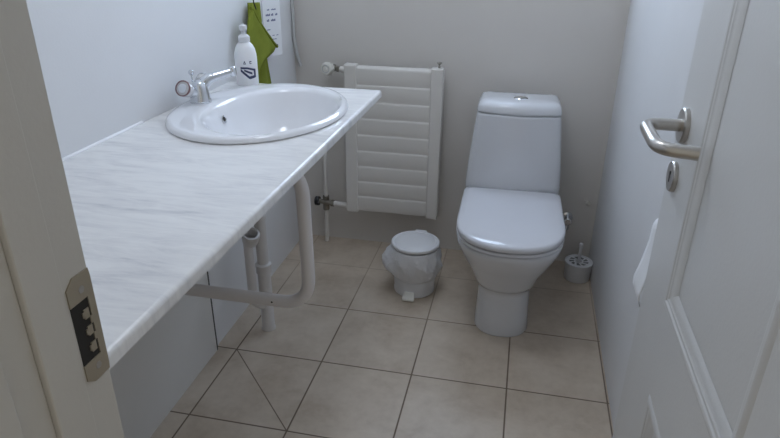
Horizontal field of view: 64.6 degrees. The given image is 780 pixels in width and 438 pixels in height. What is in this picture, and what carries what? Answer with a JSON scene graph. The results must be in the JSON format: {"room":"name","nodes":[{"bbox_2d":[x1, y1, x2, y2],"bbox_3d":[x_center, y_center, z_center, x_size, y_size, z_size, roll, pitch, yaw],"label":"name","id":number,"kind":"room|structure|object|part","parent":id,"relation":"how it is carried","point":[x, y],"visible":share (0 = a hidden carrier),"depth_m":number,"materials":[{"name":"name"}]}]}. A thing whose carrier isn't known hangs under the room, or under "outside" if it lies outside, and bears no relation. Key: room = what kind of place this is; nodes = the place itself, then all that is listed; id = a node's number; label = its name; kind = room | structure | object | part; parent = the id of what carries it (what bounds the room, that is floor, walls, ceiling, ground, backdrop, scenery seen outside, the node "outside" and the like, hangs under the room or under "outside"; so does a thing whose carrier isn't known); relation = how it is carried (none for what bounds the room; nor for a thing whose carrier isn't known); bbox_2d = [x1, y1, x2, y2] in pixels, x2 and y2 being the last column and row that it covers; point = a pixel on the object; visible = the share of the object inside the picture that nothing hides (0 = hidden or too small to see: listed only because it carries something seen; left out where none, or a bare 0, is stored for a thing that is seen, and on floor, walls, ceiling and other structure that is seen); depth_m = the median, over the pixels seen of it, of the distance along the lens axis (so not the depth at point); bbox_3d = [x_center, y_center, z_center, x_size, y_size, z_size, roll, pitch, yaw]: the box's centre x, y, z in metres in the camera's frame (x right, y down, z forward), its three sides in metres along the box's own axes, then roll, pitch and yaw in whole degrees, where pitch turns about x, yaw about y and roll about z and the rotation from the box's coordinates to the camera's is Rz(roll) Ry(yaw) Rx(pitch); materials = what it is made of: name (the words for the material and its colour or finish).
{"room":"toilet room","nodes":[
{"label":"toilet room","id":0,"kind":"room"},
{"bbox_2d":[26,0,298,343],"bbox_3d":[-0.699,-0.581,1.601,0.120,2.400,2.363,6,25,11],"label":"wall","id":1,"kind":"structure","parent":0,"point":[108,67],"depth_m":1.63,"materials":[{"name":"white paint"}]},
{"bbox_2d":[62,121,143,160],"bbox_3d":[-0.760,-0.065,1.223,0.009,0.009,0.945,6,25,11],"label":"trim","id":2,"kind":"structure","parent":1,"relation":"attached to","point":[140,122],"depth_m":1.48,"materials":[{"name":"white"}]},
{"bbox_2d":[110,272,216,437],"bbox_3d":[-0.739,0.312,1.501,0.012,0.862,1.157,6,25,11],"label":"wall panel","id":3,"kind":"object","parent":1,"relation":"attached to","point":[148,381],"depth_m":1.85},
{"bbox_2d":[207,271,217,349],"bbox_3d":[-0.615,0.074,2.018,0.012,0.862,0.007,6,25,11],"label":"trim","id":4,"kind":"structure","parent":1,"relation":"attached to","point":[207,271],"depth_m":2.14,"materials":[{"name":"grey"}]},
{"bbox_2d":[185,175,314,307],"bbox_3d":[-0.434,0.031,1.615,0.488,0.453,0.064,6,25,11],"label":"support bracket","id":5,"kind":"object","parent":1,"relation":"attached to","point":[301,188],"visible":0.47,"depth_m":1.62,"materials":[{"name":"white metal"}]},
{"bbox_2d":[62,82,380,369],"bbox_3d":[-0.443,-0.134,1.411,0.533,0.025,1.465,6,25,11],"label":"countertop","id":6,"kind":"structure","parent":5,"relation":"on","point":[155,209],"depth_m":1.16,"materials":[{"name":"stone"}]},
{"bbox_2d":[175,66,236,104],"bbox_3d":[-0.521,-0.379,1.765,0.120,0.094,0.162,6,25,11],"label":"mixer tap","id":7,"kind":"object","parent":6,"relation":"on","point":[198,92],"visible":1,"depth_m":1.76,"materials":[{"name":"silver metal"}]},
{"bbox_3d":[-0.569,-0.364,1.724,0.044,0.046,0.051,6,25,11],"label":"knob","id":8,"kind":"part","parent":7,"relation":"part of","materials":[{"name":"white plastic"}]},
{"bbox_3d":[-0.568,-0.398,1.772,0.015,0.060,0.015,11,27,21],"label":"pop rod","id":9,"kind":"part","parent":7,"relation":"part of","materials":[{"name":"silver metal"}]},
{"bbox_3d":[-0.550,-0.401,1.803,0.044,0.046,0.051,6,25,11],"label":"knob","id":10,"kind":"part","parent":7,"relation":"part of","materials":[{"name":"silver metal"}]},
{"bbox_3d":[-0.507,-0.400,1.786,0.121,0.069,0.035,-17,30,-33],"label":"spout","id":11,"kind":"part","parent":7,"relation":"part of","materials":[{"name":"silver metal"}]},
{"bbox_2d":[165,83,347,144],"bbox_3d":[-0.365,-0.248,1.782,0.480,0.160,0.624,6,25,11],"label":"washbasin","id":12,"kind":"object","parent":6,"relation":"in","point":[260,113],"visible":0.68,"depth_m":1.87,"materials":[{"name":"white ceramic"}]},
{"bbox_2d":[234,24,258,85],"bbox_3d":[-0.461,-0.524,1.970,0.071,0.187,0.063,17,30,32],"label":"soap bottle","id":13,"kind":"object","parent":12,"relation":"on","point":[245,56],"visible":0.99,"depth_m":1.95,"materials":[{"name":"white plastic"}]},
{"bbox_2d":[242,214,275,331],"bbox_3d":[-0.419,0.122,2.057,0.100,0.744,0.304,-11,27,-23],"label":"drain pipe","id":14,"kind":"object","parent":12,"relation":"attached to","point":[256,236],"visible":0.44,"depth_m":2.18,"materials":[{"name":"white plastic"}]},
{"bbox_2d":[242,227,259,247],"bbox_3d":[-0.478,0.067,2.121,0.066,0.067,0.065,6,25,11],"label":"socket","id":15,"kind":"object","parent":14,"relation":"attached to","point":[251,239],"depth_m":2.12,"materials":[{"name":"white plastic"}]},
{"bbox_2d":[261,0,282,55],"bbox_3d":[-0.451,-0.786,2.342,0.003,0.325,0.085,20,31,36],"label":"card","id":16,"kind":"object","parent":1,"relation":"attached to","point":[270,9],"visible":0.84,"depth_m":2.36,"materials":[{"name":"white paper"}]},
{"bbox_2d":[150,235,613,437],"bbox_3d":[-0.044,1.015,1.092,4.100,0.060,4.293,6,25,11],"label":"floor","id":17,"kind":"structure","parent":0,"point":[357,359],"depth_m":2.12,"materials":[{"name":"beige tile"}]},
{"bbox_2d":[391,229,439,301],"bbox_3d":[0.102,0.187,2.544,0.197,0.230,0.197,-13,28,-27],"label":"pedal bin","id":18,"kind":"object","parent":17,"relation":"on","point":[417,242],"visible":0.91,"depth_m":2.50,"materials":[{"name":"white plastic"}]},
{"bbox_2d":[382,244,442,283],"bbox_3d":[0.092,0.160,2.543,0.258,0.130,0.232,6,25,11],"label":"liner","id":19,"kind":"object","parent":18,"relation":"in","point":[412,269],"visible":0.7,"depth_m":2.46,"materials":[{"name":"white plastic"}]},
{"bbox_3d":[0.103,0.092,2.500,0.197,0.021,0.197,6,25,11],"label":"lid","id":20,"kind":"part","parent":18,"relation":"part of","materials":[{"name":"white plastic"}]},
{"bbox_2d":[456,91,565,336],"bbox_3d":[0.458,-0.025,2.345,0.376,0.787,0.772,5,25,10],"label":"toilet","id":21,"kind":"object","parent":17,"relation":"on","point":[510,228],"visible":1,"depth_m":2.30,"materials":[{"name":"white ceramic"}]},
{"bbox_3d":[0.457,0.150,2.430,0.374,0.397,0.763,5,25,10],"label":"bowl","id":22,"kind":"part","parent":21,"relation":"part of","materials":[{"name":"white ceramic"}]},
{"bbox_3d":[0.433,0.016,2.226,0.376,0.015,0.512,5,25,10],"label":"seat","id":23,"kind":"part","parent":21,"relation":"part of","materials":[{"name":"white plastic"}]},
{"bbox_3d":[0.434,-0.006,2.215,0.375,0.030,0.517,5,25,10],"label":"lid","id":24,"kind":"part","parent":21,"relation":"part of","materials":[{"name":"white plastic"}]},
{"bbox_3d":[0.504,-0.450,2.401,0.321,0.049,0.205,5,25,10],"label":"cistern lid","id":25,"kind":"part","parent":21,"relation":"part of","materials":[{"name":"white ceramic"}]},
{"bbox_2d":[564,254,592,283],"bbox_3d":[0.811,0.217,2.668,0.118,0.084,0.118,6,25,11],"label":"brush holder","id":26,"kind":"object","parent":17,"relation":"on","point":[574,272],"visible":0.95,"depth_m":2.63,"materials":[{"name":"white plastic"}]},
{"bbox_2d":[564,262,590,283],"bbox_3d":[0.811,0.222,2.670,0.109,0.072,0.109,6,25,11],"label":"pot","id":27,"kind":"object","parent":26,"relation":"on","point":[574,272],"depth_m":2.63,"materials":[{"name":"white plastic"}]},
{"bbox_3d":[0.811,0.184,2.652,0.118,0.011,0.118,6,25,11],"label":"pierced lid","id":28,"kind":"part","parent":26,"relation":"part of","materials":[{"name":"white plastic"}]},
{"bbox_2d":[577,243,583,262],"bbox_3d":[0.811,0.173,2.647,0.052,0.157,0.052,6,25,11],"label":"toilet brush","id":29,"kind":"object","parent":26,"relation":"in","point":[581,245],"visible":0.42,"depth_m":2.63,"materials":[{"name":"white plastic"}]},
{"bbox_2d":[294,0,630,260],"bbox_3d":[0.258,-0.972,2.468,1.350,2.400,0.100,6,25,11],"label":"wall","id":30,"kind":"structure","parent":0,"point":[569,50],"depth_m":2.56,"materials":[{"name":"white paint"}]},
{"bbox_2d":[290,0,302,66],"bbox_3d":[-0.396,-1.015,2.520,0.044,0.778,0.017,13,28,25],"label":"hose","id":31,"kind":"object","parent":30,"relation":"attached to","point":[291,1],"visible":1,"depth_m":2.63,"materials":[{"name":"grey plastic"}]},
{"bbox_2d":[314,152,346,241],"bbox_3d":[-0.267,-0.232,2.835,0.162,0.737,0.084,6,25,11],"label":"pipe","id":32,"kind":"object","parent":30,"relation":"attached to","point":[325,201],"visible":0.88,"depth_m":2.88,"materials":[{"name":"white metal"}]},
{"bbox_2d":[344,62,444,219],"bbox_3d":[0.017,-0.348,2.703,0.420,0.694,0.093,6,25,11],"label":"radiator","id":33,"kind":"object","parent":30,"relation":"attached to","point":[393,151],"visible":0.97,"depth_m":2.66,"materials":[{"name":"white metal"}]},
{"bbox_2d":[320,62,343,75],"bbox_3d":[-0.234,-0.641,2.619,0.109,0.061,0.109,6,25,11],"label":"valve","id":34,"kind":"object","parent":33,"relation":"attached to","point":[327,68],"visible":0.98,"depth_m":2.58,"materials":[{"name":"white plastic"}]},
{"bbox_3d":[-0.264,-0.631,2.597,0.060,0.060,0.050,6,25,11],"label":"thermostat knob","id":35,"kind":"part","parent":34,"relation":"part of","materials":[{"name":"white plastic"}]},
{"bbox_2d":[559,190,572,229],"bbox_3d":[0.760,-0.038,2.687,0.084,0.193,0.061,6,25,11],"label":"water valve","id":36,"kind":"object","parent":30,"relation":"attached to","point":[568,216],"visible":0.56,"depth_m":2.70,"materials":[{"name":"silver metal"}]},
{"bbox_3d":[0.773,0.011,2.683,0.034,0.034,0.020,6,25,11],"label":"valve knob","id":37,"kind":"part","parent":36,"relation":"part of","materials":[{"name":"silver metal"}]},
{"bbox_2d":[589,0,703,429],"bbox_3d":[0.738,-0.439,1.325,0.120,2.400,2.363,6,25,11],"label":"wall","id":38,"kind":"structure","parent":0,"point":[660,35],"depth_m":1.92,"materials":[{"name":"white paint"}]},
{"bbox_3d":[-0.062,-0.045,0.454,4.100,2.400,0.127,6,25,11],"label":"wall","id":39,"kind":"structure","parent":0,"visible":0},
{"bbox_2d":[0,0,124,437],"bbox_3d":[-0.351,0.088,0.577,0.054,2.050,0.154,6,25,11],"label":"trim","id":40,"kind":"structure","parent":39,"relation":"attached to","point":[56,381],"depth_m":0.57,"materials":[{"name":"beige paint"}]},
{"bbox_3d":[-0.316,0.114,0.646,0.003,0.127,0.036,6,25,11],"label":"strike plate","id":41,"kind":"part","parent":40,"relation":"part of","materials":[{"name":"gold metal"}]},
{"bbox_2d":[612,0,779,437],"bbox_3d":[0.448,-0.019,0.836,0.124,2.018,0.748,5,25,10],"label":"door","id":42,"kind":"structure","parent":39,"relation":"in","point":[704,361],"depth_m":0.91,"materials":[{"name":"white paint"}]},
{"bbox_3d":[0.455,0.594,1.089,0.012,0.402,0.385,6,25,11],"label":"panel moulding","id":43,"kind":"part","parent":42,"relation":"part of","materials":[{"name":"white paint"}]},
{"bbox_3d":[0.473,-0.139,1.049,0.077,0.025,0.178,6,25,11],"label":"handle","id":44,"kind":"part","parent":42,"relation":"part of","materials":[{"name":"silver metal"}]},
{"bbox_3d":[0.468,-0.287,0.705,0.012,1.168,0.427,6,25,11],"label":"panel moulding","id":45,"kind":"part","parent":42,"relation":"part of","materials":[{"name":"white paint"}]},
{"bbox_3d":[0.600,-0.002,1.292,0.054,0.089,0.114,6,25,11],"label":"paper holder","id":46,"kind":"object","parent":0,"visible":0},
{"bbox_2d":[633,219,657,306],"bbox_3d":[0.584,0.098,1.336,0.076,0.194,0.090,6,25,11],"label":"toilet paper","id":47,"kind":"object","parent":46,"relation":"on","point":[639,278],"visible":0.33,"depth_m":1.35,"materials":[{"name":"white paper"}]},
{"bbox_3d":[-0.490,-0.809,2.141,0.042,0.065,0.032,6,25,11],"label":"wall hook","id":48,"kind":"object","parent":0,"visible":0},
{"bbox_2d":[247,0,277,83],"bbox_3d":[-0.475,-0.593,2.256,0.059,0.456,0.280,6,25,11],"label":"hand towel","id":49,"kind":"object","parent":48,"relation":"hanging from","point":[263,43],"visible":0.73,"depth_m":2.20,"materials":[{"name":"green fabric"}]}
]}

